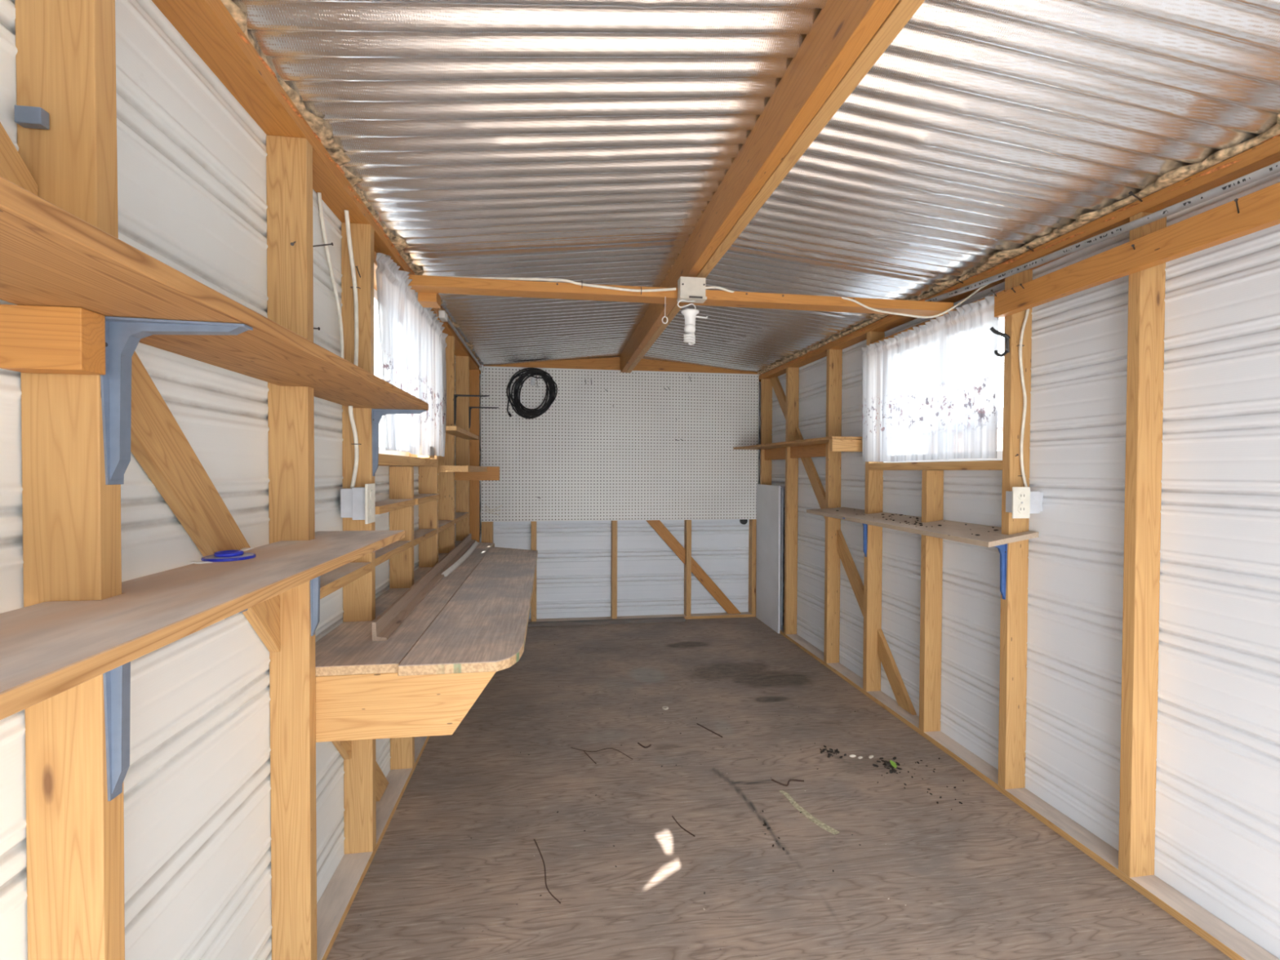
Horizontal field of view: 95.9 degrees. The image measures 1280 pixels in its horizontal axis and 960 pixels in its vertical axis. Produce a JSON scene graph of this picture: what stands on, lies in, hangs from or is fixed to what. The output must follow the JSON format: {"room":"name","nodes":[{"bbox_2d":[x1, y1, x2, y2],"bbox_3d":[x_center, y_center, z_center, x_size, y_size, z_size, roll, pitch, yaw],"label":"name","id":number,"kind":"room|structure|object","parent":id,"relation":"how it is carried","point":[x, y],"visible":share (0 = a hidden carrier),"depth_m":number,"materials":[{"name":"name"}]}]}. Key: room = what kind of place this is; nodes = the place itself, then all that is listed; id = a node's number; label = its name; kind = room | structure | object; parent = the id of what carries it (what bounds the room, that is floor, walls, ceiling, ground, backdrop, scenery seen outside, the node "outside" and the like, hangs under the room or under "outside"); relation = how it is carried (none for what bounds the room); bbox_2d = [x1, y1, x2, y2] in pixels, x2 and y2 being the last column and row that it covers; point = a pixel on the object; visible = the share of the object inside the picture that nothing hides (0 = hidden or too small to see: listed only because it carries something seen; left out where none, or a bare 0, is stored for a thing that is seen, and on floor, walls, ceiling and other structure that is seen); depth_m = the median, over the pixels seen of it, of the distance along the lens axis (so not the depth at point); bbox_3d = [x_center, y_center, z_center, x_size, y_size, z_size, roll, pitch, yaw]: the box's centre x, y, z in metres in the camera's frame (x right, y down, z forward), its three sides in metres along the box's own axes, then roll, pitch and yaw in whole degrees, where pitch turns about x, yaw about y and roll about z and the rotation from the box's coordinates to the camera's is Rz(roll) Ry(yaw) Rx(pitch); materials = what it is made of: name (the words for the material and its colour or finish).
{"room":"storage shed","nodes":[
{"label":"storage shed","id":0,"kind":"room"},
{"bbox_2d":[0,0,455,959],"bbox_3d":[-0.903,0.176,1.678,0.015,2.039,5.814,0,1,-9],"label":"wall","id":1,"kind":"structure","parent":0,"point":[192,161],"depth_m":1.05,"materials":[{"name":"metal"}]},
{"bbox_2d":[130,351,279,652],"bbox_3d":[-0.790,0.038,1.028,0.024,0.719,0.578,0,1,-9],"label":"diagonal brace","id":2,"kind":"object","parent":1,"relation":"attached to","point":[158,443],"visible":0.5,"depth_m":0.98,"materials":[{"name":"brown wood"}]},
{"bbox_2d":[316,192,344,359],"bbox_3d":[-0.879,-0.513,1.639,0.017,0.538,0.150,0,1,-4],"label":"electrical cable","id":3,"kind":"object","parent":1,"relation":"attached to","point":[319,195],"visible":0.78,"depth_m":1.65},
{"bbox_2d":[331,740,351,759],"bbox_3d":[-0.872,0.586,1.572,0.024,0.562,0.426,0,1,-9],"label":"diagonal brace","id":4,"kind":"object","parent":1,"relation":"attached to","point":[344,748],"visible":0.18,"depth_m":1.74,"materials":[{"name":"brown wood"}]},
{"bbox_2d":[375,760,388,801],"bbox_3d":[-0.938,0.966,2.009,0.024,0.379,0.368,0,1,-9],"label":"diagonal brace","id":5,"kind":"object","parent":1,"relation":"attached to","point":[382,783],"visible":0.32,"depth_m":2.08,"materials":[{"name":"brown wood"}]},
{"bbox_2d":[373,250,408,456],"bbox_3d":[-0.960,-0.410,2.287,0.110,0.635,0.969,0,1,-9],"label":"window","id":6,"kind":"structure","parent":1,"relation":"in","point":[381,450],"depth_m":2.16,"materials":[{"name":"plastic"}]},
{"bbox_2d":[372,533,475,640],"bbox_3d":[-0.906,0.396,2.689,0.038,0.052,2.252,0,1,-10],"label":"trim","id":7,"kind":"structure","parent":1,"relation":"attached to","point":[385,624],"depth_m":2.01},
{"bbox_2d":[315,540,537,742],"bbox_3d":[-0.760,0.506,2.648,0.560,0.200,2.580,0,1,-9],"label":"workbench","id":8,"kind":"object","parent":1,"relation":"attached to","point":[424,680],"depth_m":1.47,"materials":[{"name":"brown wood"}]},
{"bbox_2d":[454,466,499,479],"bbox_3d":[-1.055,-0.042,3.719,0.291,0.089,0.038,0,1,-9],"label":"crosspiece","id":9,"kind":"object","parent":1,"relation":"attached to","point":[493,473],"visible":0.51,"depth_m":3.71,"materials":[{"name":"brown wood"}]},
{"bbox_2d":[407,275,953,316],"bbox_3d":[0.213,-0.735,2.322,2.246,0.040,0.094,0,1,-9],"label":"tie beam","id":10,"kind":"structure","parent":1,"relation":"attached to","point":[420,283],"depth_m":2.28,"materials":[{"name":"brown wood"}]},
{"bbox_2d":[417,292,440,308],"bbox_3d":[-0.824,-0.708,2.260,0.069,0.043,0.089,0,1,-9],"label":"wood block","id":11,"kind":"object","parent":10,"relation":"attached to","point":[425,300],"visible":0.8,"depth_m":2.22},
{"bbox_2d":[424,275,675,294],"bbox_3d":[-0.346,-0.745,2.201,0.982,0.045,0.026,0,1,-6],"label":"electrical cable","id":12,"kind":"object","parent":10,"relation":"attached to","point":[582,284],"visible":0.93,"depth_m":2.20,"materials":[{"name":"plastic"}]},
{"bbox_2d":[676,276,707,345],"bbox_3d":[0.203,-0.655,2.244,0.123,0.256,0.071,0,1,-9],"label":"ceiling light","id":13,"kind":"object","parent":10,"relation":"hanging from","point":[690,289],"visible":1,"depth_m":2.23,"materials":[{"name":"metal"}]},
{"bbox_2d":[706,283,990,318],"bbox_3d":[0.823,-0.729,2.350,1.131,0.101,0.237,0,1,4],"label":"electrical cable","id":14,"kind":"object","parent":10,"relation":"attached to","point":[983,286],"visible":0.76,"depth_m":2.38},
{"bbox_2d":[479,373,760,619],"bbox_3d":[-0.139,0.075,4.723,2.425,2.146,0.015,0,1,-9],"label":"wall","id":15,"kind":"structure","parent":0,"point":[574,561],"depth_m":4.74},
{"bbox_2d":[480,366,759,521],"bbox_3d":[-0.124,-0.276,4.627,2.235,1.201,0.007,0,1,-9],"label":"pegboard","id":16,"kind":"object","parent":15,"relation":"attached to","point":[585,458],"visible":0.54,"depth_m":4.62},
{"bbox_3d":[-0.798,-0.794,4.484,0.015,0.159,0.064,0,1,-9],"label":"hook","id":17,"kind":"object","parent":16,"relation":"attached to","visible":0},
{"bbox_2d":[506,367,557,418],"bbox_3d":[-0.838,-0.672,4.485,0.391,0.397,0.049,0,1,-9],"label":"cable coil","id":18,"kind":"object","parent":17,"relation":"hanging from","point":[528,413],"visible":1,"depth_m":4.47,"materials":[{"name":"black rubber"}]},
{"bbox_2d":[617,612,755,619],"bbox_3d":[0.391,1.137,4.725,1.152,0.039,0.166,0,1,-9],"label":"plate","id":19,"kind":"object","parent":15,"relation":"on","point":[708,615],"depth_m":4.77,"materials":[{"name":"brown wood"}]},
{"bbox_2d":[684,520,691,616],"bbox_3d":[0.396,0.133,4.758,0.041,1.968,0.084,0,1,-9],"label":"stud","id":20,"kind":"object","parent":19,"relation":"on","point":[687,523],"visible":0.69,"depth_m":4.73,"materials":[{"name":"brown wood"}]},
{"bbox_2d":[645,520,684,564],"bbox_3d":[0.093,0.317,4.717,0.564,0.762,0.025,0,1,-9],"label":"diagonal brace","id":21,"kind":"object","parent":20,"relation":"attached to","point":[656,525],"visible":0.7,"depth_m":4.73,"materials":[{"name":"brown wood"}]},
{"bbox_2d":[691,556,741,613],"bbox_3d":[0.630,0.871,4.807,0.435,0.492,0.025,0,1,-9],"label":"diagonal brace","id":22,"kind":"object","parent":19,"relation":"on","point":[696,570],"visible":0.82,"depth_m":4.79,"materials":[{"name":"brown wood"}]},
{"bbox_2d":[748,519,756,613],"bbox_3d":[0.949,0.134,4.841,0.043,1.968,0.084,0,1,-9],"label":"stud","id":23,"kind":"object","parent":19,"relation":"on","point":[753,522],"visible":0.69,"depth_m":4.81,"materials":[{"name":"brown wood"}]},
{"bbox_2d":[632,358,757,373],"bbox_3d":[0.452,-0.917,4.733,1.066,0.139,0.038,0,1,-9],"label":"board","id":24,"kind":"object","parent":23,"relation":"on","point":[651,365],"visible":0.56,"depth_m":4.69,"materials":[{"name":"brown wood"}]},
{"bbox_2d":[231,0,1279,373],"bbox_3d":[0.292,-0.899,1.846,2.445,0.151,5.829,0,1,-9],"label":"ceiling","id":25,"kind":"structure","parent":0,"point":[588,141],"depth_m":1.47,"materials":[{"name":"metal"}]},
{"bbox_2d":[619,0,924,373],"bbox_3d":[0.302,-0.882,1.832,0.082,0.145,5.749,0,1,-9],"label":"ridge beam","id":26,"kind":"structure","parent":25,"relation":"attached to","point":[845,40],"depth_m":1.36,"materials":[{"name":"brown wood"}]},
{"bbox_2d":[759,314,917,382],"bbox_3d":[1.128,-0.833,3.814,0.164,0.048,2.094,0,1,-9],"label":"plate","id":27,"kind":"object","parent":25,"relation":"attached to","point":[888,322],"depth_m":3.42,"materials":[{"name":"brown wood"}]},
{"bbox_2d":[926,136,1279,298],"bbox_3d":[1.361,-0.802,1.901,0.204,0.048,1.228,0,1,-9],"label":"wooden beam","id":28,"kind":"structure","parent":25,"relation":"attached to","point":[1262,155],"depth_m":1.62,"materials":[{"name":"brown wood"}]},
{"bbox_2d":[757,114,1279,374],"bbox_3d":[1.381,-0.831,1.965,0.123,0.031,5.639,0,1,-9],"label":"strip","id":29,"kind":"object","parent":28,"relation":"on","point":[1180,174],"visible":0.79,"depth_m":1.80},
{"bbox_2d":[760,133,1279,375],"bbox_3d":[1.399,-0.808,1.995,0.009,0.037,5.641,0,1,-9],"label":"wood splinters","id":30,"kind":"object","parent":28,"relation":"on","point":[1008,261],"visible":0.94,"depth_m":1.91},
{"bbox_2d":[326,617,1232,959],"bbox_3d":[0.285,1.187,1.875,2.435,0.001,5.819,0,1,-9],"label":"floor","id":31,"kind":"structure","parent":0,"point":[983,877],"depth_m":1.92,"materials":[{"name":"brown wood"}]},
{"bbox_2d":[316,736,429,959],"bbox_3d":[-0.863,1.181,1.707,0.086,0.039,5.777,0,1,-9],"label":"plate","id":32,"kind":"object","parent":31,"relation":"on","point":[333,906],"visible":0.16,"depth_m":1.70,"materials":[{"name":"brown wood"}]},
{"bbox_2d":[15,0,124,959],"bbox_3d":[-0.713,0.206,0.717,0.085,1.945,0.063,0,1,-9],"label":"stud","id":33,"kind":"object","parent":32,"relation":"on","point":[65,55],"visible":0.55,"depth_m":0.71,"materials":[{"name":"brown wood"}]},
{"bbox_2d":[0,122,38,195],"bbox_3d":[-0.703,-0.495,0.454,0.024,0.535,0.488,0,1,-9],"label":"diagonal brace","id":34,"kind":"object","parent":33,"relation":"attached to","point":[13,168],"visible":0.33,"depth_m":0.67,"materials":[{"name":"brown wood"}]},
{"bbox_2d":[13,105,49,129],"bbox_3d":[-0.728,-0.434,0.692,0.028,0.020,0.013,0,1,-9],"label":"clip","id":35,"kind":"object","parent":33,"relation":"attached to","point":[27,117],"visible":1,"depth_m":0.69,"materials":[{"name":"grey metal"}]},
{"bbox_2d":[0,304,105,374],"bbox_3d":[-0.699,-0.166,0.687,0.087,0.073,0.038,0,1,-9],"label":"cleat","id":36,"kind":"object","parent":33,"relation":"attached to","point":[34,339],"visible":1,"depth_m":0.67,"materials":[{"name":"brown wood"}]},
{"bbox_2d":[102,608,247,800],"bbox_3d":[-0.597,0.288,0.749,0.155,0.236,0.037,0,1,-9],"label":"shelf bracket","id":37,"kind":"object","parent":33,"relation":"attached to","point":[116,682],"visible":0.5,"depth_m":0.73,"materials":[{"name":"blue metal"}]},
{"bbox_2d":[99,315,253,484],"bbox_3d":[-0.594,-0.098,0.748,0.160,0.208,0.048,0,1,-9],"label":"shelf bracket","id":38,"kind":"object","parent":33,"relation":"attached to","point":[123,335],"visible":1,"depth_m":0.73,"materials":[{"name":"blue metal"}]},
{"bbox_2d":[0,530,404,719],"bbox_3d":[-0.610,0.160,0.659,0.218,0.020,1.783,0,1,-9],"label":"shelf","id":39,"kind":"object","parent":33,"relation":"attached to","point":[48,649],"visible":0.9,"depth_m":0.65,"materials":[{"name":"brown wood"}]},
{"bbox_2d":[200,550,256,561],"bbox_3d":[-0.748,0.137,1.052,0.082,0.014,0.082,0,1,-9],"label":"disc","id":40,"kind":"object","parent":39,"relation":"on","point":[225,555],"visible":0.98,"depth_m":1.03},
{"bbox_2d":[266,134,382,959],"bbox_3d":[-0.732,0.195,1.346,0.230,1.946,0.140,1,1,17],"label":"stud","id":41,"kind":"object","parent":32,"relation":"on","point":[290,187],"depth_m":1.32,"materials":[{"name":"brown wood"}]},
{"bbox_2d":[0,176,428,410],"bbox_3d":[-0.628,-0.215,0.796,0.221,0.022,2.073,0,1,-9],"label":"shelf","id":42,"kind":"object","parent":41,"relation":"attached to","point":[50,255],"visible":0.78,"depth_m":0.65,"materials":[{"name":"brown wood"}]},
{"bbox_2d":[341,222,376,853],"bbox_3d":[-0.874,0.188,1.789,0.086,1.946,0.057,0,1,-9],"label":"stud","id":43,"kind":"object","parent":32,"relation":"on","point":[358,595],"visible":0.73,"depth_m":1.78,"materials":[{"name":"brown wood"}]},
{"bbox_2d":[320,562,371,599],"bbox_3d":[-0.839,0.271,1.571,0.081,0.028,0.427,0,1,-9],"label":"shelf","id":44,"kind":"object","parent":43,"relation":"attached to","point":[331,581],"visible":0.42,"depth_m":1.58,"materials":[{"name":"brown wood"}]},
{"bbox_2d":[344,209,360,488],"bbox_3d":[-0.859,-0.379,1.723,0.031,0.809,0.104,0,1,-9],"label":"electrical cable","id":45,"kind":"object","parent":43,"relation":"attached to","point":[354,286],"visible":0.86,"depth_m":1.75,"materials":[{"name":"plastic"}]},
{"bbox_2d":[340,483,375,524],"bbox_3d":[-0.849,0.070,1.735,0.089,0.118,0.088,0,1,-9],"label":"outlet box","id":46,"kind":"object","parent":43,"relation":"attached to","point":[356,503],"visible":1,"depth_m":1.72,"materials":[{"name":"beige plastic"}]},
{"bbox_2d":[375,540,411,566],"bbox_3d":[-0.911,0.257,2.053,0.081,0.025,0.472,0,1,-9],"label":"shelf","id":47,"kind":"object","parent":43,"relation":"attached to","point":[393,549],"visible":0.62,"depth_m":2.05,"materials":[{"name":"brown wood"}]},
{"bbox_2d":[375,498,414,514],"bbox_3d":[-0.904,0.092,2.051,0.094,0.025,0.472,0,1,-9],"label":"shelf","id":48,"kind":"object","parent":43,"relation":"attached to","point":[392,504],"visible":0.71,"depth_m":2.04,"materials":[{"name":"brown wood"}]},
{"bbox_2d":[371,408,426,475],"bbox_3d":[-0.754,-0.116,1.812,0.158,0.208,0.028,0,1,-9],"label":"shelf bracket","id":49,"kind":"object","parent":43,"relation":"attached to","point":[376,414],"visible":1,"depth_m":1.80,"materials":[{"name":"blue metal"}]},
{"bbox_2d":[389,466,414,769],"bbox_3d":[-0.952,0.549,2.310,0.086,1.206,0.037,0,1,-9],"label":"stud","id":50,"kind":"object","parent":32,"relation":"on","point":[401,477],"visible":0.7,"depth_m":2.29,"materials":[{"name":"brown wood"}]},
{"bbox_2d":[378,453,436,466],"bbox_3d":[-0.949,-0.074,2.294,0.085,0.037,0.969,0,1,-9],"label":"board","id":51,"kind":"object","parent":50,"relation":"on","point":[384,460],"visible":0.56,"depth_m":2.19,"materials":[{"name":"brown wood"}]},
{"bbox_2d":[413,493,439,504],"bbox_3d":[-0.977,0.084,2.550,0.096,0.025,0.460,0,1,-9],"label":"shelf","id":52,"kind":"object","parent":50,"relation":"attached to","point":[420,499],"visible":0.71,"depth_m":2.54,"materials":[{"name":"brown wood"}]},
{"bbox_2d":[418,312,438,567],"bbox_3d":[-1.024,0.171,2.796,0.086,1.946,0.037,0,1,-9],"label":"stud","id":53,"kind":"object","parent":32,"relation":"on","point":[428,476],"visible":0.26,"depth_m":2.78,"materials":[{"name":"brown wood"}]},
{"bbox_2d":[413,528,436,546],"bbox_3d":[-0.986,0.251,2.552,0.081,0.025,0.460,0,1,-9],"label":"shelf","id":54,"kind":"object","parent":53,"relation":"attached to","point":[420,535],"visible":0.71,"depth_m":2.57,"materials":[{"name":"brown wood"}]},
{"bbox_2d":[438,335,454,553],"bbox_3d":[-1.095,0.163,3.271,0.085,1.946,0.037,0,1,-9],"label":"stud","id":55,"kind":"object","parent":32,"relation":"on","point":[446,479],"visible":0.3,"depth_m":3.25,"materials":[{"name":"brown wood"}]},
{"bbox_2d":[445,426,478,439],"bbox_3d":[-1.009,-0.262,3.267,0.081,0.023,0.851,0,1,-9],"label":"shelf","id":56,"kind":"object","parent":55,"relation":"attached to","point":[456,431],"visible":0.8,"depth_m":3.11,"materials":[{"name":"brown wood"}]},
{"bbox_2d":[440,465,487,471],"bbox_3d":[-0.985,-0.062,3.281,0.135,0.032,0.838,0,1,-9],"label":"board","id":57,"kind":"object","parent":55,"relation":"attached to","point":[442,468],"visible":1,"depth_m":2.87,"materials":[{"name":"brown wood"}]},
{"bbox_2d":[455,355,469,541],"bbox_3d":[-1.181,0.153,3.845,0.085,1.946,0.037,0,1,-9],"label":"stud","id":58,"kind":"object","parent":32,"relation":"on","point":[462,362],"visible":0.52,"depth_m":3.82,"materials":[{"name":"brown wood"}]},
{"bbox_2d":[469,369,479,542],"bbox_3d":[-1.259,0.144,4.369,0.085,1.946,0.037,0,1,-9],"label":"stud","id":59,"kind":"object","parent":32,"relation":"on","point":[474,503],"visible":0.32,"depth_m":4.35,"materials":[{"name":"brown wood"}]},
{"bbox_3d":[-0.624,0.215,0.121,0.086,1.945,0.038,0,1,-9],"label":"stud","id":60,"kind":"object","parent":32,"relation":"on","visible":0},
{"bbox_2d":[151,0,480,373],"bbox_3d":[-0.830,-0.815,1.678,0.136,0.065,5.776,0,1,-9],"label":"plate","id":61,"kind":"object","parent":60,"relation":"on","point":[207,26],"depth_m":1.20,"materials":[{"name":"brown wood"}]},
{"bbox_2d":[236,31,479,367],"bbox_3d":[-0.815,-0.812,1.701,0.009,0.037,5.714,0,1,-9],"label":"wood splinters","id":62,"kind":"object","parent":61,"relation":"on","point":[242,37],"visible":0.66,"depth_m":1.28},
{"bbox_2d":[375,252,448,456],"bbox_3d":[-0.868,-0.417,2.296,0.050,0.637,1.143,0,1,-9],"label":"curtain","id":63,"kind":"object","parent":61,"relation":"hanging from","point":[413,344],"visible":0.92,"depth_m":2.18,"materials":[{"name":"white fabric"}]},
{"bbox_2d":[438,310,484,370],"bbox_3d":[-1.084,-0.828,3.606,0.028,0.051,1.613,0,1,-9],"label":"conduit","id":64,"kind":"object","parent":61,"relation":"attached to","point":[449,322],"depth_m":3.21,"materials":[{"name":"metal"}]},
{"bbox_2d":[534,616,611,622],"bbox_3d":[-0.532,1.135,4.632,0.607,0.039,0.081,0,1,-9],"label":"plate","id":65,"kind":"object","parent":31,"relation":"on","point":[604,617],"depth_m":4.63,"materials":[{"name":"brown wood"}]},
{"bbox_2d":[481,521,493,542],"bbox_3d":[-1.195,0.131,4.520,0.081,1.968,0.084,0,1,-9],"label":"stud","id":66,"kind":"object","parent":65,"relation":"on","point":[486,526],"visible":0.16,"depth_m":4.48,"materials":[{"name":"brown wood"}]},
{"bbox_2d":[484,356,620,369],"bbox_3d":[-0.696,-0.919,4.562,1.082,0.138,0.038,0,1,-9],"label":"board","id":67,"kind":"object","parent":66,"relation":"on","point":[602,363],"visible":0.48,"depth_m":4.57,"materials":[{"name":"brown wood"}]},
{"bbox_2d":[530,521,536,622],"bbox_3d":[-0.840,0.131,4.573,0.041,1.968,0.084,0,1,-9],"label":"stud","id":68,"kind":"object","parent":65,"relation":"on","point":[533,604],"visible":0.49,"depth_m":4.54,"materials":[{"name":"brown wood"}]},
{"bbox_2d":[610,520,617,618],"bbox_3d":[-0.207,0.132,4.668,0.041,1.968,0.084,0,1,-9],"label":"stud","id":69,"kind":"object","parent":65,"relation":"on","point":[614,523],"visible":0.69,"depth_m":4.64,"materials":[{"name":"brown wood"}]},
{"bbox_2d":[527,616,685,626],"bbox_3d":[-0.334,1.127,4.581,1.407,0.025,0.069,0,1,-9],"label":"board","id":70,"kind":"object","parent":31,"relation":"on","point":[680,619],"visible":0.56,"depth_m":4.57,"materials":[{"name":"brown wood"}]},
{"bbox_2d":[755,484,780,633],"bbox_3d":[1.006,0.592,4.551,0.016,1.107,0.480,0,1,-9],"label":"panel","id":71,"kind":"object","parent":31,"relation":"on","point":[768,496],"visible":1,"depth_m":4.53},
{"bbox_2d":[778,790,839,835],"bbox_3d":[0.590,1.183,2.063,0.042,0.001,0.290,0,1,-26],"label":"tape strip","id":72,"kind":"object","parent":31,"relation":"on","point":[811,818],"visible":1,"depth_m":2.03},
{"bbox_2d":[779,625,1279,959],"bbox_3d":[1.432,1.184,2.050,0.086,0.039,5.776,0,1,-9],"label":"plate","id":73,"kind":"object","parent":31,"relation":"on","point":[1215,931],"visible":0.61,"depth_m":1.89,"materials":[{"name":"brown wood"}]},
{"bbox_2d":[760,378,772,484],"bbox_3d":[1.032,0.147,4.737,0.086,1.946,0.037,0,1,-9],"label":"stud","id":74,"kind":"object","parent":73,"relation":"on","point":[766,384],"visible":0.41,"depth_m":4.71,"materials":[{"name":"brown wood"}]},
{"bbox_2d":[764,447,785,460],"bbox_3d":[1.067,-0.202,4.475,0.036,0.086,0.475,0,1,-9],"label":"support block","id":75,"kind":"object","parent":74,"relation":"attached to","point":[775,453],"visible":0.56,"depth_m":4.48,"materials":[{"name":"brown wood"}]},
{"bbox_2d":[779,487,783,630],"bbox_3d":[1.027,0.583,4.489,0.008,1.057,0.412,0,1,-9],"label":"panel","id":76,"kind":"object","parent":73,"relation":"on","point":[781,488],"visible":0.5,"depth_m":4.29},
{"bbox_2d":[783,367,799,634],"bbox_3d":[1.108,0.156,4.224,0.086,1.946,0.037,0,1,-9],"label":"stud","id":77,"kind":"object","parent":73,"relation":"on","point":[792,373],"visible":0.95,"depth_m":4.21,"materials":[{"name":"brown wood"}]},
{"bbox_2d":[733,435,862,449],"bbox_3d":[1.022,-0.246,3.974,0.279,0.015,1.593,0,1,-9],"label":"shelf","id":78,"kind":"object","parent":77,"relation":"attached to","point":[820,440],"visible":0.7,"depth_m":3.73,"materials":[{"name":"brown wood"}]},
{"bbox_2d":[790,443,826,457],"bbox_3d":[1.153,-0.195,3.905,0.036,0.081,0.592,0,1,-9],"label":"support block","id":79,"kind":"object","parent":77,"relation":"attached to","point":[817,450],"visible":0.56,"depth_m":3.89,"materials":[{"name":"brown wood"}]},
{"bbox_2d":[823,349,842,662],"bbox_3d":[1.202,0.166,3.596,0.086,1.946,0.037,0,1,-9],"label":"stud","id":80,"kind":"object","parent":73,"relation":"on","point":[834,359],"visible":0.95,"depth_m":3.58,"materials":[{"name":"brown wood"}]},
{"bbox_2d":[842,331,884,691],"bbox_3d":[1.203,0.174,3.129,0.223,1.946,0.037,0,1,-9],"label":"stud","id":81,"kind":"object","parent":73,"relation":"on","point":[873,478],"depth_m":3.13,"materials":[{"name":"brown wood"}]},
{"bbox_2d":[806,506,1038,547],"bbox_3d":[1.247,0.205,2.847,0.215,0.054,1.501,0,1,-9],"label":"shelf","id":82,"kind":"object","parent":81,"relation":"attached to","point":[958,531],"visible":0.94,"depth_m":2.48,"materials":[{"name":"brown wood"}]},
{"bbox_2d":[877,629,916,715],"bbox_3d":[1.323,0.980,2.982,0.024,0.337,0.315,0,1,-9],"label":"diagonal brace","id":83,"kind":"object","parent":73,"relation":"on","point":[902,697],"visible":1,"depth_m":2.99,"materials":[{"name":"brown wood"}]},
{"bbox_2d":[919,470,943,731],"bbox_3d":[1.341,0.555,2.660,0.086,1.199,0.037,0,1,-9],"label":"stud","id":84,"kind":"object","parent":73,"relation":"on","point":[932,481],"visible":0.96,"depth_m":2.64,"materials":[{"name":"brown wood"}]},
{"bbox_2d":[868,460,1002,470],"bbox_3d":[1.343,-0.064,2.655,0.085,0.037,0.934,0,1,-9],"label":"board","id":85,"kind":"object","parent":84,"relation":"on","point":[983,464],"visible":0.75,"depth_m":2.53,"materials":[{"name":"brown wood"}]},
{"bbox_2d":[978,269,1032,789],"bbox_3d":[1.358,0.190,2.161,0.203,1.946,0.053,0,1,-9],"label":"stud","id":86,"kind":"object","parent":73,"relation":"on","point":[1014,610],"depth_m":2.16,"materials":[{"name":"brown wood"}]},
{"bbox_2d":[1016,308,1029,487],"bbox_3d":[1.422,-0.344,2.139,0.051,0.746,0.020,0,1,-9],"label":"electrical cable","id":87,"kind":"object","parent":86,"relation":"attached to","point":[1020,345],"visible":0.87,"depth_m":2.14,"materials":[{"name":"plastic"}]},
{"bbox_2d":[1005,487,1043,518],"bbox_3d":[1.399,0.081,2.123,0.136,0.113,0.094,0,1,-9],"label":"outlet box","id":88,"kind":"object","parent":86,"relation":"attached to","point":[1022,502],"visible":1,"depth_m":2.08,"materials":[{"name":"beige plastic"}]},
{"bbox_2d":[1118,212,1166,877],"bbox_3d":[1.483,0.198,1.691,0.093,1.945,0.069,0,1,-9],"label":"stud","id":89,"kind":"object","parent":73,"relation":"on","point":[1146,289],"visible":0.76,"depth_m":1.69,"materials":[{"name":"brown wood"}]},
{"bbox_2d":[991,182,1279,317],"bbox_3d":[1.554,-0.633,0.676,0.086,0.093,3.033,0,1,-9],"label":"board","id":90,"kind":"object","parent":89,"relation":"attached to","point":[1260,210],"visible":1,"depth_m":1.60,"materials":[{"name":"brown wood"}]},
{"bbox_2d":[924,160,1279,302],"bbox_3d":[1.500,-0.741,1.163,0.023,0.085,2.896,0,1,-9],"label":"metal rail","id":91,"kind":"object","parent":90,"relation":"attached to","point":[1273,168],"visible":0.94,"depth_m":1.66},
{"bbox_2d":[771,171,1279,959],"bbox_3d":[1.482,0.175,2.034,0.015,2.047,5.814,0,1,-9],"label":"wall","id":92,"kind":"structure","parent":0,"point":[1217,815],"depth_m":1.82,"materials":[{"name":"metal"}]},
{"bbox_2d":[769,376,786,417],"bbox_3d":[1.103,-0.562,4.473,0.024,0.517,0.478,0,1,-9],"label":"diagonal brace","id":93,"kind":"object","parent":92,"relation":"attached to","point":[775,381],"visible":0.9,"depth_m":4.51,"materials":[{"name":"brown wood"}]},
{"bbox_2d":[795,426,825,519],"bbox_3d":[1.185,0.004,3.913,0.024,0.764,0.596,0,1,-9],"label":"diagonal brace","id":94,"kind":"object","parent":92,"relation":"attached to","point":[815,482],"visible":0.4,"depth_m":3.91,"materials":[{"name":"brown wood"}]},
{"bbox_2d":[829,439,862,452],"bbox_3d":[1.176,-0.191,3.215,0.244,0.066,0.038,0,1,-9],"label":"support block","id":95,"kind":"object","parent":92,"relation":"attached to","point":[835,445],"visible":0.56,"depth_m":3.19,"materials":[{"name":"brown wood"}]},
{"bbox_2d":[836,529,863,616],"bbox_3d":[1.264,0.600,3.380,0.024,0.579,0.423,0,1,-9],"label":"diagonal brace","id":96,"kind":"object","parent":92,"relation":"attached to","point":[853,575],"visible":0.58,"depth_m":3.42,"materials":[{"name":"brown wood"}]},
{"bbox_2d":[861,293,999,462],"bbox_3d":[1.271,-0.402,2.655,0.045,0.630,0.963,0,1,-9],"label":"curtain","id":97,"kind":"object","parent":92,"relation":"attached to","point":[930,390],"visible":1,"depth_m":2.54,"materials":[{"name":"white fabric"}]},
{"bbox_2d":[871,289,1004,462],"bbox_3d":[1.357,-0.407,2.650,0.110,0.635,0.936,0,1,-9],"label":"window","id":98,"kind":"structure","parent":92,"relation":"in","point":[999,453],"depth_m":2.57,"materials":[{"name":"plastic"}]},
{"label":"outside","id":99,"kind":"structure","parent":0,"visible":0},
{"label":"ground","id":100,"kind":"structure","parent":99,"visible":0},
{"bbox_2d":[996,407,1003,450],"bbox_3d":[15.361,-0.927,19.233,8.230,4.013,7.722,0,1,-9],"label":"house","id":101,"kind":"structure","parent":100,"relation":"on","point":[1000,411],"depth_m":18.70,"materials":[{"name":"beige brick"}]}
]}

